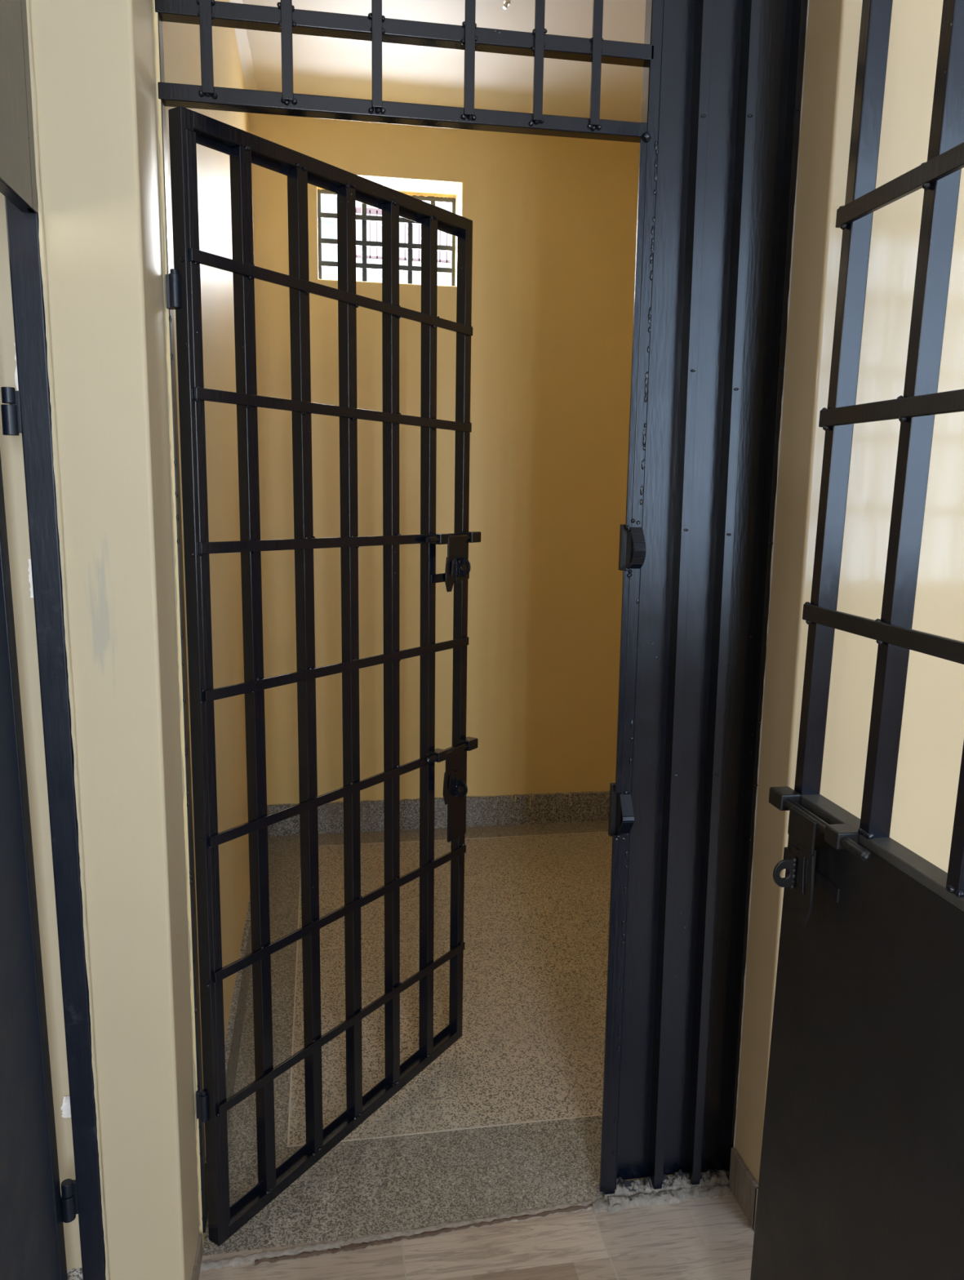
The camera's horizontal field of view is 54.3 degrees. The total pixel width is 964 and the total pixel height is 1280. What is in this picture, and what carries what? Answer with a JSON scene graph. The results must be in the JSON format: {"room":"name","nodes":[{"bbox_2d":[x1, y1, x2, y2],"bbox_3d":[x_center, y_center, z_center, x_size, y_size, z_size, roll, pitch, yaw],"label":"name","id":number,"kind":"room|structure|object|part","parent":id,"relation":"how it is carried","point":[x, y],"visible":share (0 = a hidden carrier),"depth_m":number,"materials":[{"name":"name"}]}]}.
{"room":"prison interior","nodes":[
{"label":"prison interior","id":0,"kind":"room"},
{"bbox_2d":[29,0,249,1279],"bbox_3d":[-0.754,-0.419,2.530,0.146,2.910,2.383,-1,9,-10],"label":"wall","id":1,"kind":"structure","parent":0,"point":[94,60],"depth_m":1.45,"materials":[{"name":"beige paint"}]},
{"bbox_2d":[0,0,38,213],"bbox_3d":[-0.551,-0.990,0.852,0.020,0.937,0.752,-1,9,-10],"label":"panel","id":2,"kind":"object","parent":1,"relation":"attached to","point":[18,184],"visible":1,"depth_m":1.21,"materials":[{"name":"grey"}]},
{"bbox_3d":[-0.559,-0.536,0.925,0.018,0.017,0.750,-1,9,-10],"label":"frame rail","id":3,"kind":"part","parent":2,"relation":"part of","materials":[{"name":"black metal"}]},
{"bbox_2d":[0,451,67,1279],"bbox_3d":[-0.632,0.375,1.088,0.041,1.730,0.697,-1,9,-10],"label":"door","id":4,"kind":"structure","parent":1,"relation":"in","point":[33,1246],"depth_m":1.36,"materials":[{"name":"black metal"}]},
{"bbox_2d":[0,190,106,1279],"bbox_3d":[-0.646,-0.233,1.368,0.074,2.900,0.066,-1,9,-10],"label":"door frame","id":5,"kind":"structure","parent":1,"relation":"attached to","point":[27,411],"depth_m":1.40,"materials":[{"name":"black metal"}]},
{"bbox_2d":[26,0,109,1279],"bbox_3d":[-0.615,-0.221,1.359,0.024,2.880,0.004,-1,9,-10],"label":"trim","id":6,"kind":"structure","parent":1,"relation":"attached to","point":[41,233],"depth_m":1.38,"materials":[{"name":"beige paint"}]},
{"bbox_2d":[191,1233,203,1279],"bbox_3d":[-0.520,1.159,1.699,0.007,0.050,0.186,-1,9,-10],"label":"baseboard","id":7,"kind":"structure","parent":1,"relation":"attached to","point":[198,1256],"depth_m":1.74,"materials":[{"name":"brown wood"}]},
{"bbox_2d":[229,0,257,89],"bbox_3d":[-0.668,-1.817,2.458,0.034,0.039,2.081,-1,9,-10],"label":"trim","id":8,"kind":"structure","parent":1,"relation":"attached to","point":[242,42],"depth_m":3.11,"materials":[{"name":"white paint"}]},
{"bbox_2d":[224,804,269,1130],"bbox_3d":[-0.716,0.919,2.884,0.017,0.136,2.121,-1,9,-10],"label":"baseboard","id":9,"kind":"structure","parent":1,"relation":"attached to","point":[233,1040],"depth_m":2.43,"materials":[{"name":"stone"}]},
{"bbox_2d":[241,0,645,122],"bbox_3d":[0.278,-1.892,2.635,2.240,0.080,2.131,-1,9,-10],"label":"ceiling","id":10,"kind":"structure","parent":0,"point":[326,66],"depth_m":3.17,"materials":[{"name":"white paint"}]},
{"bbox_2d":[502,0,511,9],"bbox_3d":[0.080,-1.819,2.649,0.070,0.074,0.070,-1,9,-10],"label":"ceiling lamp","id":11,"kind":"object","parent":10,"relation":"attached to","point":[507,2],"visible":1,"depth_m":2.65,"materials":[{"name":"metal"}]},
{"bbox_2d":[248,112,639,804],"bbox_3d":[0.066,-0.630,3.966,2.240,2.887,0.220,-1,9,-10],"label":"wall","id":12,"kind":"structure","parent":0,"point":[553,218],"depth_m":3.81,"materials":[{"name":"beige paint"}]},
{"bbox_2d":[317,186,455,198],"bbox_3d":[-0.379,-1.790,3.759,0.554,0.013,0.001,-1,9,-10],"label":"trim","id":13,"kind":"structure","parent":12,"relation":"attached to","point":[318,188],"depth_m":3.79,"materials":[{"name":"paint"}]},
{"bbox_2d":[267,791,609,835],"bbox_3d":[0.060,0.738,4.071,1.950,0.134,0.017,-1,9,-10],"label":"baseboard","id":14,"kind":"structure","parent":12,"relation":"attached to","point":[557,807],"depth_m":4.06,"materials":[{"name":"stone"}]},
{"bbox_2d":[511,792,569,805],"bbox_3d":[0.257,0.696,4.091,0.260,0.050,0.004,-1,9,-10],"label":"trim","id":15,"kind":"structure","parent":12,"relation":"attached to","point":[569,793],"depth_m":4.08,"materials":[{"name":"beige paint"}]},
{"bbox_2d":[199,820,754,1279],"bbox_3d":[0.157,1.286,1.327,7.200,0.060,5.601,-1,9,-10],"label":"floor","id":16,"kind":"structure","parent":0,"point":[531,1046],"depth_m":2.25,"materials":[{"name":"stone"}]},
{"bbox_2d":[287,831,604,1146],"bbox_3d":[0.194,0.971,3.075,1.573,0.003,1.774,-1,9,-10],"label":"trim","id":17,"kind":"structure","parent":16,"relation":"in","point":[297,950],"depth_m":2.26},
{"bbox_2d":[0,0,963,1269],"bbox_3d":[0.059,-0.261,1.635,7.150,2.910,0.168,-1,9,-10],"label":"wall","id":18,"kind":"structure","parent":0,"point":[931,740],"depth_m":1.65,"materials":[{"name":"beige paint"}]},
{"bbox_2d":[13,342,71,1117],"bbox_3d":[-0.695,0.186,1.497,0.024,1.270,0.002,-1,9,-10],"label":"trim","id":19,"kind":"structure","parent":18,"relation":"attached to","point":[65,1108],"depth_m":1.45,"materials":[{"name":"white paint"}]},
{"bbox_2d":[66,1267,83,1279],"bbox_3d":[-2.068,1.163,1.421,2.850,0.085,0.010,-1,9,-10],"label":"baseboard","id":20,"kind":"structure","parent":18,"relation":"attached to","point":[73,1273],"depth_m":1.64,"materials":[{"name":"stone"}]},
{"bbox_2d":[152,0,200,1226],"bbox_3d":[-0.520,-0.288,1.562,0.012,2.850,0.004,-1,9,-10],"label":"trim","id":21,"kind":"structure","parent":18,"relation":"attached to","point":[159,155],"depth_m":1.58,"materials":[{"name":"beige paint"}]},
{"bbox_2d":[165,106,480,1246],"bbox_3d":[-0.254,0.104,1.938,0.092,2.018,0.820,7,11,35],"label":"gate","id":22,"kind":"object","parent":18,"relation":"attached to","point":[188,128],"visible":1,"depth_m":1.84,"materials":[{"name":"black metal"}]},
{"bbox_3d":[-0.255,-0.868,1.793,0.026,0.052,0.754,7,11,33],"label":"rail","id":23,"kind":"part","parent":22,"relation":"part of","materials":[{"name":"black metal"}]},
{"bbox_3d":[-0.284,1.067,2.109,0.026,0.060,0.754,7,11,33],"label":"rail","id":24,"kind":"part","parent":22,"relation":"part of","materials":[{"name":"black metal"}]},
{"bbox_3d":[-0.064,-0.160,2.165,0.030,0.050,0.150,7,11,33],"label":"backing plate","id":25,"kind":"part","parent":22,"relation":"part of","materials":[{"name":"black metal"}]},
{"bbox_3d":[-0.065,0.285,2.217,0.004,0.052,0.068,7,11,33],"label":"hasp plate","id":26,"kind":"part","parent":22,"relation":"part of","materials":[{"name":"black metal"}]},
{"bbox_3d":[-0.058,-0.209,2.136,0.004,0.052,0.068,7,11,33],"label":"hasp plate","id":27,"kind":"part","parent":22,"relation":"part of","materials":[{"name":"black metal"}]},
{"bbox_3d":[-0.055,0.372,2.278,0.030,0.235,0.087,7,11,33],"label":"backing plate","id":28,"kind":"part","parent":22,"relation":"part of","materials":[{"name":"black metal"}]},
{"bbox_2d":[200,1198,599,1271],"bbox_3d":[-0.142,1.164,1.846,0.791,0.004,0.031,-1,9,-12],"label":"trim","id":29,"kind":"structure","parent":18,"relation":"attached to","point":[237,1260],"depth_m":1.83,"materials":[{"name":"grey stone"}]},
{"bbox_2d":[154,0,807,1232],"bbox_3d":[0.010,-0.139,1.688,1.097,2.608,0.071,-1,9,-10],"label":"frame","id":30,"kind":"object","parent":18,"relation":"attached to","point":[717,133],"visible":0.99,"depth_m":1.74,"materials":[{"name":"black metal"}]},
{"bbox_3d":[-0.110,-0.991,1.535,0.810,0.026,0.030,-1,9,-10],"label":"transom rail","id":31,"kind":"part","parent":30,"relation":"part of","materials":[{"name":"black metal"}]},
{"bbox_3d":[-0.112,-0.865,1.552,0.809,0.032,0.037,-1,9,-10],"label":"transom rail","id":32,"kind":"part","parent":30,"relation":"part of","materials":[{"name":"black metal"}]},
{"bbox_3d":[0.328,-0.138,1.775,0.089,2.588,0.002,-1,9,-10],"label":"sheet panel","id":33,"kind":"part","parent":30,"relation":"part of","materials":[{"name":"black metal"}]},
{"bbox_3d":[0.412,-0.140,1.789,0.088,2.588,0.002,-1,9,-10],"label":"sheet panel","id":34,"kind":"part","parent":30,"relation":"part of","materials":[{"name":"black metal"}]},
{"bbox_3d":[0.494,-0.140,1.799,0.086,2.588,0.002,-1,9,-10],"label":"sheet panel","id":35,"kind":"part","parent":30,"relation":"part of","materials":[{"name":"black metal"}]},
{"bbox_2d":[591,1168,733,1213],"bbox_3d":[0.373,1.140,1.961,0.311,0.031,0.082,-1,9,-10],"label":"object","id":36,"kind":"structure","parent":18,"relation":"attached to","point":[677,1187],"depth_m":1.96,"materials":[{"name":"white concrete"}]},
{"bbox_2d":[728,1146,758,1230],"bbox_3d":[1.432,1.106,2.069,1.830,0.094,0.121,-1,9,-10],"label":"baseboard","id":37,"kind":"structure","parent":18,"relation":"attached to","point":[744,1187],"depth_m":1.91,"materials":[{"name":"grey wood"}]},
{"bbox_2d":[733,0,809,1147],"bbox_3d":[0.552,-0.297,1.748,0.009,2.860,0.003,-1,9,-10],"label":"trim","id":38,"kind":"structure","parent":18,"relation":"attached to","point":[794,214],"depth_m":1.77,"materials":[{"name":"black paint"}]},
{"bbox_2d":[750,0,963,1279],"bbox_3d":[0.517,0.170,0.935,0.094,2.220,0.922,-1,9,-10],"label":"door","id":39,"kind":"structure","parent":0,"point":[861,1174],"depth_m":1.18,"materials":[{"name":"black metal"}]},
{"bbox_3d":[0.441,0.266,1.296,0.004,0.052,0.069,-1,9,-10],"label":"hasp plate","id":40,"kind":"part","parent":39,"relation":"part of","materials":[{"name":"black metal"}]},
{"bbox_3d":[0.453,0.315,1.323,0.030,0.050,0.150,-1,9,-10],"label":"backing plate","id":41,"kind":"part","parent":39,"relation":"part of","materials":[{"name":"black metal"}]},
{"bbox_3d":[0.519,0.779,1.055,0.002,0.970,0.883,-1,9,-10],"label":"sheet panel","id":42,"kind":"part","parent":39,"relation":"part of","materials":[{"name":"black metal"}]},
{"bbox_3d":[0.542,0.300,0.981,0.032,0.026,0.831,-1,9,-10],"label":"lock rail","id":43,"kind":"part","parent":39,"relation":"part of","materials":[{"name":"black metal"}]},
{"label":"outside","id":44,"kind":"structure","parent":0,"visible":0},
{"bbox_2d":[317,189,455,285],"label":"window","id":45,"kind":"structure","parent":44,"point":[328,204],"depth_m":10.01,"materials":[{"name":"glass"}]},
{"bbox_3d":[-0.743,-4.150,9.642,1.130,0.480,0.030,-1,9,-10],"label":"railing","id":46,"kind":"part","parent":45,"relation":"part of","materials":[{"name":"metal"}]}
]}

